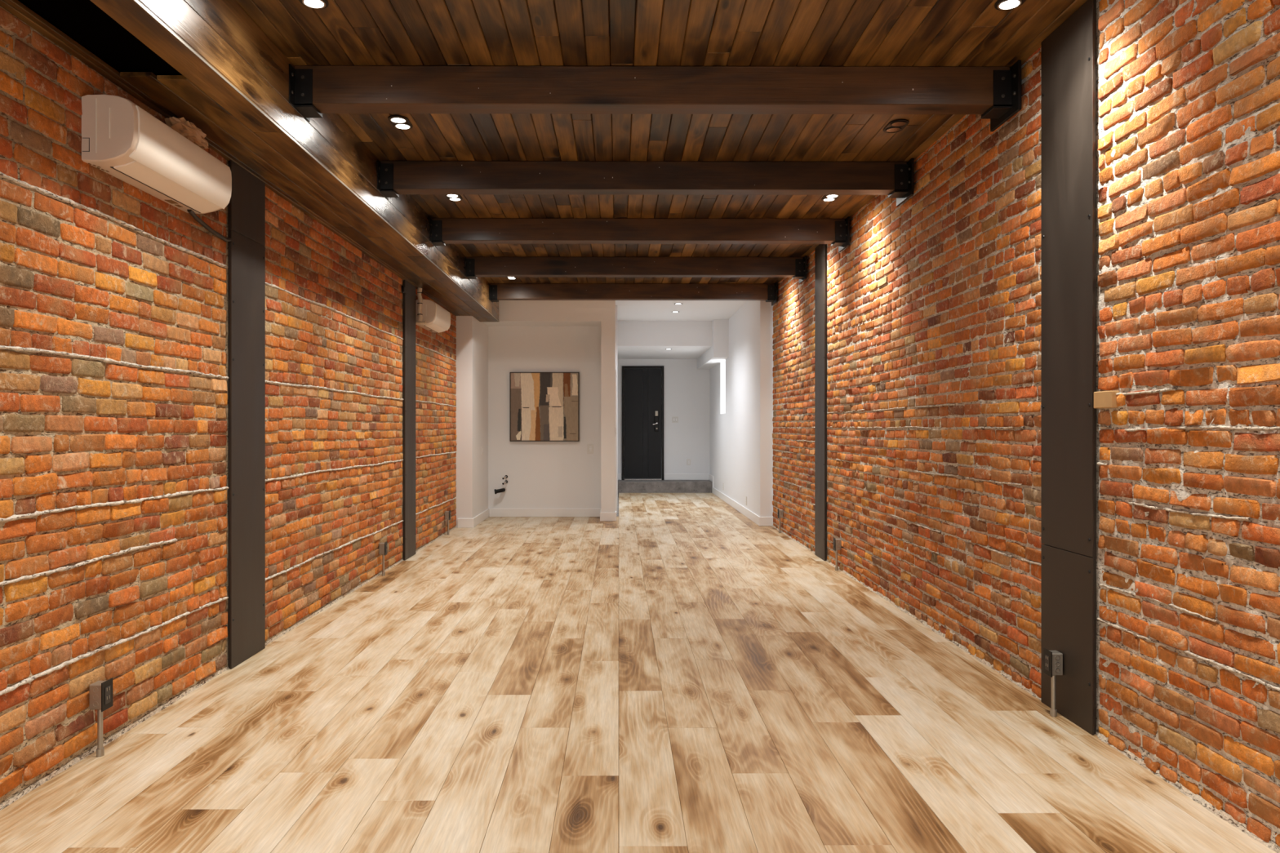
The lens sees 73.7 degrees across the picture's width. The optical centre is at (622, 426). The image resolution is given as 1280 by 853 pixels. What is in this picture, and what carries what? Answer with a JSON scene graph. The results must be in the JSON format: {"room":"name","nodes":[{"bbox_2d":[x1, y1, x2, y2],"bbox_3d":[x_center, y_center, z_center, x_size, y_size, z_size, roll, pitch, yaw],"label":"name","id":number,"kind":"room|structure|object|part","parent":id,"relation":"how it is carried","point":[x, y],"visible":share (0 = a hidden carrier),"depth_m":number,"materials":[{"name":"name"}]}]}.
{"room":"empty loft room","nodes":[
{"label":"empty loft room","id":0,"kind":"room"},
{"bbox_2d":[0,6,457,810],"bbox_3d":[-2.040,-0.255,4.566,0.032,3.050,12.365,0,0,0],"label":"wall","id":1,"kind":"structure","parent":0,"point":[113,297],"depth_m":3.60,"materials":[{"name":"brick"}]},
{"bbox_2d":[88,677,112,756],"bbox_3d":[-1.993,1.109,3.262,0.057,0.281,0.070,0,0,0],"label":"outlet box","id":2,"kind":"object","parent":1,"relation":"attached to","point":[100,692],"visible":1,"depth_m":3.24,"materials":[{"name":"metal"}]},
{"bbox_3d":[-1.969,1.024,3.262,0.004,0.109,0.070,0,0,0],"label":"plate","id":3,"kind":"part","parent":2,"relation":"part of","materials":[{"name":"black metal"}]},
{"bbox_2d":[105,685,111,704],"bbox_3d":[-1.966,1.024,3.262,0.002,0.063,0.034,0,0,0],"label":"receptacle","id":4,"kind":"object","parent":2,"relation":"attached to","point":[108,688],"depth_m":3.26,"materials":[{"name":"grey plastic"}]},
{"bbox_2d":[81,93,231,213],"bbox_3d":[-1.932,-1.125,3.606,0.206,0.258,0.802,0,0,0],"label":"air conditioner","id":5,"kind":"object","parent":1,"relation":"attached to","point":[120,139],"visible":0.99,"depth_m":3.38,"materials":[{"name":"white plastic"}]},
{"bbox_3d":[-1.850,-1.119,3.616,0.041,0.198,0.771,0,0,0],"label":"panel","id":6,"kind":"part","parent":5,"relation":"part of","materials":[{"name":"white plastic"}]},
{"bbox_2d":[164,116,208,149],"bbox_3d":[-1.951,-1.316,3.833,0.116,0.114,0.347,0,0,0],"label":"plastic wrap","id":7,"kind":"object","parent":5,"relation":"on","point":[188,130],"visible":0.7,"depth_m":3.77,"materials":[{"name":"brown plastic"}]},
{"bbox_2d":[186,209,231,241],"bbox_3d":[-2.011,-0.976,4.157,0.030,0.063,0.475,0,0,-4],"label":"pipe","id":8,"kind":"object","parent":1,"relation":"attached to","point":[191,212],"visible":0.99,"depth_m":4.13,"materials":[{"name":"rubber"}]},
{"bbox_2d":[378,542,386,576],"bbox_3d":[-2.014,1.109,7.192,0.057,0.281,0.070,0,0,0],"label":"outlet box","id":9,"kind":"object","parent":1,"relation":"attached to","point":[382,546],"visible":1,"depth_m":7.16,"materials":[{"name":"metal"}]},
{"bbox_2d":[401,285,404,293],"bbox_3d":[-2.041,-1.280,7.951,0.030,0.060,0.058,0,0,0],"label":"clamp","id":10,"kind":"object","parent":1,"relation":"attached to","point":[402,286],"visible":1,"depth_m":7.93,"materials":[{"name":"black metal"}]},
{"bbox_2d":[415,287,426,324],"bbox_3d":[-1.991,-1.199,8.447,0.099,0.361,0.050,0,0,0],"label":"pipe","id":11,"kind":"object","parent":1,"relation":"attached to","point":[420,292],"visible":1,"depth_m":8.43,"materials":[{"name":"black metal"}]},
{"bbox_2d":[415,299,450,333],"bbox_3d":[-1.953,-1.143,8.846,0.206,0.258,0.733,0,0,0],"label":"air conditioner","id":12,"kind":"object","parent":1,"relation":"attached to","point":[437,319],"visible":1,"depth_m":8.55,"materials":[{"name":"white plastic"}]},
{"bbox_3d":[-1.871,-1.137,8.856,0.041,0.198,0.702,0,0,0],"label":"panel","id":13,"kind":"part","parent":12,"relation":"part of","materials":[{"name":"white plastic"}]},
{"bbox_2d":[444,510,450,534],"bbox_3d":[-2.025,1.109,9.912,0.057,0.281,0.070,0,0,0],"label":"outlet box","id":14,"kind":"object","parent":1,"relation":"attached to","point":[447,513],"visible":1,"depth_m":9.88,"materials":[{"name":"metal"}]},
{"bbox_2d":[455,315,488,527],"bbox_3d":[-1.979,-0.275,11.292,0.232,3.070,1.400,0,0,0],"label":"wall","id":15,"kind":"structure","parent":0,"point":[472,335],"depth_m":10.59,"materials":[{"name":"white paint"}]},
{"bbox_2d":[457,508,488,528],"bbox_3d":[-1.946,1.192,11.230,0.197,0.115,1.305,0,0,0],"label":"baseboard","id":16,"kind":"structure","parent":15,"relation":"attached to","point":[461,522],"depth_m":10.58,"materials":[{"name":"white paint"}]},
{"bbox_2d":[483,300,600,326],"bbox_3d":[-1.073,-1.577,11.611,1.583,0.345,0.550,0,0,0],"label":"wall niche header","id":17,"kind":"structure","parent":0,"point":[511,313],"depth_m":11.34,"materials":[{"name":"white paint"}]},
{"bbox_2d":[488,326,600,508],"bbox_3d":[-1.074,-0.275,11.941,1.583,3.070,0.110,0,0,0],"label":"wall","id":18,"kind":"structure","parent":0,"point":[540,474],"depth_m":11.88,"materials":[{"name":"white paint"}]},
{"bbox_2d":[494,486,506,493],"bbox_3d":[-1.685,0.880,11.814,0.099,0.093,0.209,0,0,43],"label":"stub","id":19,"kind":"object","parent":18,"relation":"attached to","point":[504,490],"visible":1,"depth_m":11.78,"materials":[{"name":"black metal"}]},
{"bbox_2d":[509,372,579,441],"bbox_3d":[-1.079,-0.281,11.862,0.962,0.962,0.046,0,0,0],"label":"painting","id":20,"kind":"object","parent":18,"relation":"attached to","point":[544,406],"visible":1,"depth_m":11.85,"materials":[{"name":"brown paint"}]},
{"bbox_2d":[488,508,600,516],"bbox_3d":[-1.067,1.192,11.879,1.566,0.115,0.016,0,0,0],"label":"baseboard","id":21,"kind":"structure","parent":18,"relation":"attached to","point":[492,512],"depth_m":11.87,"materials":[{"name":"white paint"}]},
{"bbox_2d":[615,305,617,514],"bbox_3d":[-0.187,-0.255,14.599,0.213,3.030,4.600,0,0,0],"label":"wall","id":22,"kind":"structure","parent":0,"point":[616,352],"depth_m":12.30,"materials":[{"name":"white paint"}]},
{"bbox_2d":[0,493,1276,852],"bbox_3d":[-0.069,1.280,7.350,4.169,0.060,17.900,0,0,0],"label":"floor","id":23,"kind":"structure","parent":0,"point":[678,673],"depth_m":3.45,"materials":[{"name":"wood"}]},
{"bbox_2d":[227,160,265,669],"bbox_3d":[-2.026,-0.064,4.612,0.026,2.626,0.420,0,0,0],"label":"steel post","id":24,"kind":"object","parent":23,"relation":"on","point":[246,205],"visible":0.99,"depth_m":4.57,"materials":[{"name":"black metal"}]},
{"bbox_3d":[-2.021,-1.199,4.612,0.008,0.356,0.420,0,0,0],"label":"plate","id":25,"kind":"part","parent":24,"relation":"part of","materials":[{"name":"metal"}]},
{"bbox_2d":[403,280,415,560],"bbox_3d":[-2.041,-0.064,8.192,0.026,2.626,0.420,0,0,0],"label":"steel post","id":26,"kind":"object","parent":23,"relation":"on","point":[409,296],"visible":1,"depth_m":8.11,"materials":[{"name":"black metal"}]},
{"bbox_2d":[600,300,615,512],"bbox_3d":[-0.188,-0.245,11.819,0.188,3.010,0.960,0,0,0],"label":"wall pier","id":27,"kind":"object","parent":23,"relation":"on","point":[607,307],"visible":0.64,"depth_m":11.34,"materials":[{"name":"white paint"}]},
{"bbox_2d":[600,511,616,520],"bbox_3d":[-0.187,1.192,11.599,0.218,0.115,0.550,0,0,0],"label":"baseboard","id":28,"kind":"object","parent":27,"relation":"attached to","point":[603,516],"visible":0.91,"depth_m":11.32,"materials":[{"name":"white paint"}]},
{"bbox_2d":[615,369,616,511],"bbox_3d":[-0.087,0.235,11.942,0.015,2.030,0.685,0,0,0],"label":"door","id":29,"kind":"structure","parent":27,"relation":"attached to","point":[615,370],"depth_m":11.60,"materials":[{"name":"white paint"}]},
{"bbox_2d":[617,480,711,493],"bbox_3d":[0.810,1.150,16.483,1.793,0.220,0.560,0,0,0],"label":"concrete step","id":30,"kind":"structure","parent":23,"relation":"on","point":[624,486],"depth_m":16.21,"materials":[{"name":"grey concrete"}]},
{"bbox_2d":[814,244,826,560],"bbox_3d":[1.896,-0.249,8.153,0.026,2.997,0.390,0,0,0],"label":"steel post","id":31,"kind":"object","parent":23,"relation":"on","point":[820,251],"visible":0.95,"depth_m":8.07,"materials":[{"name":"black metal"}]},
{"bbox_2d":[1040,0,1096,735],"bbox_3d":[1.914,-0.249,3.668,0.026,2.997,0.420,0,0,0],"label":"steel post","id":32,"kind":"object","parent":23,"relation":"on","point":[1068,54],"visible":0.96,"depth_m":3.65,"materials":[{"name":"black metal"}]},
{"bbox_2d":[1043,648,1062,716],"bbox_3d":[1.873,1.109,3.708,0.057,0.281,0.070,0,0,0],"label":"outlet box","id":33,"kind":"object","parent":32,"relation":"attached to","point":[1052,660],"visible":1,"depth_m":3.68,"materials":[{"name":"metal"}]},
{"bbox_2d":[1044,654,1048,671],"bbox_3d":[1.846,1.024,3.707,0.002,0.063,0.034,0,0,0],"label":"receptacle","id":34,"kind":"object","parent":33,"relation":"attached to","point":[1046,656],"depth_m":3.71,"materials":[{"name":"grey plastic"}]},
{"bbox_3d":[1.849,1.024,3.707,0.004,0.109,0.070,0,0,0],"label":"plate","id":35,"kind":"part","parent":33,"relation":"part of","materials":[{"name":"black metal"}]},
{"bbox_3d":[1.908,0.890,3.668,0.008,0.718,0.420,0,0,0],"label":"plate","id":36,"kind":"part","parent":32,"relation":"part of","materials":[{"name":"metal"}]},
{"bbox_2d":[235,0,1087,320],"bbox_3d":[-0.065,-1.800,6.250,4.169,0.100,15.700,0,0,0],"label":"ceiling","id":37,"kind":"structure","parent":0,"point":[443,33],"depth_m":4.10,"materials":[{"name":"brown wood"}]},
{"bbox_2d":[0,0,499,321],"bbox_3d":[-1.814,-1.563,4.818,0.462,0.371,12.750,0,0,0],"label":"boxed beam","id":38,"kind":"structure","parent":37,"relation":"attached to","point":[206,64],"depth_m":3.87,"materials":[{"name":"wood"}]},
{"bbox_2d":[298,0,328,8],"bbox_3d":[-1.266,-1.745,3.455,0.112,0.010,0.216,0,0,0],"label":"recessed light","id":39,"kind":"object","parent":37,"relation":"in","point":[314,4],"visible":1,"depth_m":3.51,"materials":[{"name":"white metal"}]},
{"bbox_2d":[387,115,413,129],"bbox_3d":[-1.272,-1.745,4.895,0.112,0.010,0.216,0,0,0],"label":"recessed light","id":40,"kind":"object","parent":37,"relation":"in","point":[398,122],"visible":1,"depth_m":4.88,"materials":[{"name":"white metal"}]},
{"bbox_2d":[444,194,462,200],"bbox_3d":[-1.278,-1.745,6.475,0.112,0.010,0.216,0,0,0],"label":"recessed light","id":41,"kind":"object","parent":37,"relation":"in","point":[450,197],"visible":0.93,"depth_m":6.47,"materials":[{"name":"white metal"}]},
{"bbox_2d":[488,282,777,306],"bbox_3d":[0.132,-1.631,10.479,3.486,0.237,0.307,0,0,0],"label":"ceiling beam","id":42,"kind":"structure","parent":37,"relation":"attached to","point":[497,291],"depth_m":10.40,"materials":[{"name":"brown wood"}]},
{"bbox_2d":[464,255,806,284],"bbox_3d":[0.138,-1.631,8.849,3.486,0.237,0.307,0,0,0],"label":"ceiling beam","id":43,"kind":"structure","parent":37,"relation":"attached to","point":[795,268],"depth_m":8.77,"materials":[{"name":"brown wood"}]},
{"bbox_2d":[429,216,849,252],"bbox_3d":[0.145,-1.631,7.229,3.486,0.237,0.307,0,0,0],"label":"ceiling beam","id":44,"kind":"structure","parent":37,"relation":"attached to","point":[442,231],"depth_m":7.15,"materials":[{"name":"brown wood"}]},
{"bbox_2d":[377,158,913,206],"bbox_3d":[0.151,-1.631,5.689,3.486,0.237,0.307,0,0,0],"label":"ceiling beam","id":45,"kind":"structure","parent":37,"relation":"attached to","point":[895,180],"depth_m":5.61,"materials":[{"name":"brown wood"}]},
{"bbox_2d":[288,60,1021,131],"bbox_3d":[0.157,-1.631,4.209,3.486,0.237,0.307,0,0,0],"label":"ceiling beam","id":46,"kind":"structure","parent":37,"relation":"attached to","point":[994,93],"depth_m":4.13,"materials":[{"name":"brown wood"}]},
{"bbox_2d":[821,195,839,201],"bbox_3d":[1.584,-1.745,6.486,0.112,0.010,0.216,0,0,0],"label":"recessed light","id":47,"kind":"object","parent":37,"relation":"in","point":[826,197],"visible":0.84,"depth_m":6.50,"materials":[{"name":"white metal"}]},
{"bbox_2d":[883,119,909,133],"bbox_3d":[1.590,-1.745,4.956,0.112,0.010,0.216,0,0,0],"label":"recessed light","id":48,"kind":"object","parent":37,"relation":"in","point":[895,126],"visible":1,"depth_m":4.94,"materials":[{"name":"black metal"}]},
{"bbox_2d":[994,0,1026,10],"bbox_3d":[1.596,-1.745,3.466,0.112,0.010,0.216,0,0,0],"label":"recessed light","id":49,"kind":"object","parent":37,"relation":"in","point":[1001,5],"visible":1,"depth_m":3.52,"materials":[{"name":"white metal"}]},
{"bbox_2d":[617,359,709,479],"bbox_3d":[0.765,-0.245,16.863,2.135,3.010,0.180,0,0,0],"label":"wall","id":50,"kind":"structure","parent":0,"point":[686,386],"depth_m":16.77,"materials":[{"name":"white paint"}]},
{"bbox_2d":[622,365,663,479],"bbox_3d":[0.407,-0.079,16.709,0.827,2.237,0.126,0,0,0],"label":"door","id":51,"kind":"structure","parent":50,"relation":"in","point":[642,389],"depth_m":16.74,"materials":[{"name":"black wood"}]},
{"bbox_3d":[0.674,-0.065,16.726,0.082,0.290,0.030,0,0,0],"label":"lock plate","id":52,"kind":"part","parent":51,"relation":"part of","materials":[{"name":"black metal"}]},
{"bbox_2d":[617,473,713,493],"bbox_3d":[0.818,1.083,16.429,1.808,0.335,0.691,0,0,0],"label":"baseboard","id":53,"kind":"structure","parent":50,"relation":"attached to","point":[666,476],"depth_m":16.76,"materials":[{"name":"white paint"}]},
{"bbox_2d":[671,416,678,422],"bbox_3d":[1.041,-0.145,16.769,0.118,0.120,0.011,0,0,0],"label":"light switch","id":54,"kind":"object","parent":50,"relation":"attached to","point":[674,419],"visible":1,"depth_m":16.77,"materials":[{"name":"white plastic"}]},
{"bbox_2d":[686,458,690,465],"bbox_3d":[1.308,0.690,16.771,0.075,0.120,0.009,0,0,0],"label":"wall outlet","id":55,"kind":"object","parent":50,"relation":"attached to","point":[688,460],"visible":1,"depth_m":16.77,"materials":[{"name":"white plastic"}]},
{"bbox_2d":[617,320,711,359],"bbox_3d":[0.788,-1.593,15.488,1.900,0.514,2.830,0,0,0],"label":"ceiling","id":56,"kind":"structure","parent":0,"point":[636,340],"depth_m":14.07,"materials":[{"name":"white paint"}]},
{"bbox_2d":[697,319,728,368],"bbox_3d":[1.608,-1.472,15.392,0.260,0.675,3.030,0,0,0],"label":"ceiling","id":57,"kind":"structure","parent":56,"relation":"attached to","point":[718,352],"depth_m":13.88,"materials":[{"name":"white paint"}]},
{"bbox_2d":[709,300,773,516],"bbox_3d":[1.848,-0.275,13.842,0.233,3.070,6.130,0,0,0],"label":"wall","id":58,"kind":"structure","parent":0,"point":[741,385],"depth_m":11.94,"materials":[{"name":"white paint"}]},
{"bbox_2d":[712,487,773,526],"bbox_3d":[1.807,1.192,13.424,0.178,0.115,5.324,0,0,0],"label":"baseboard","id":59,"kind":"structure","parent":58,"relation":"attached to","point":[760,521],"depth_m":11.91,"materials":[{"name":"white paint"}]},
{"bbox_2d":[771,0,1279,852],"bbox_3d":[1.921,-0.255,4.583,0.042,3.050,12.365,0,0,0],"label":"wall","id":60,"kind":"structure","parent":0,"point":[933,427],"depth_m":3.29,"materials":[{"name":"brick"}]},
{"bbox_2d":[777,508,782,533],"bbox_3d":[1.866,1.109,10.078,0.057,0.281,0.070,0,0,0],"label":"outlet box","id":61,"kind":"object","parent":60,"relation":"attached to","point":[780,512],"visible":1,"depth_m":10.05,"materials":[{"name":"metal"}]},
{"bbox_2d":[832,537,840,570],"bbox_3d":[1.877,1.109,7.458,0.057,0.281,0.070,0,0,0],"label":"outlet box","id":62,"kind":"object","parent":60,"relation":"attached to","point":[836,542],"visible":1,"depth_m":7.43,"materials":[{"name":"metal"}]},
{"bbox_3d":[1.853,1.024,7.457,0.004,0.109,0.070,0,0,0],"label":"plate","id":63,"kind":"part","parent":62,"relation":"part of","materials":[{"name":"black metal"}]}
]}

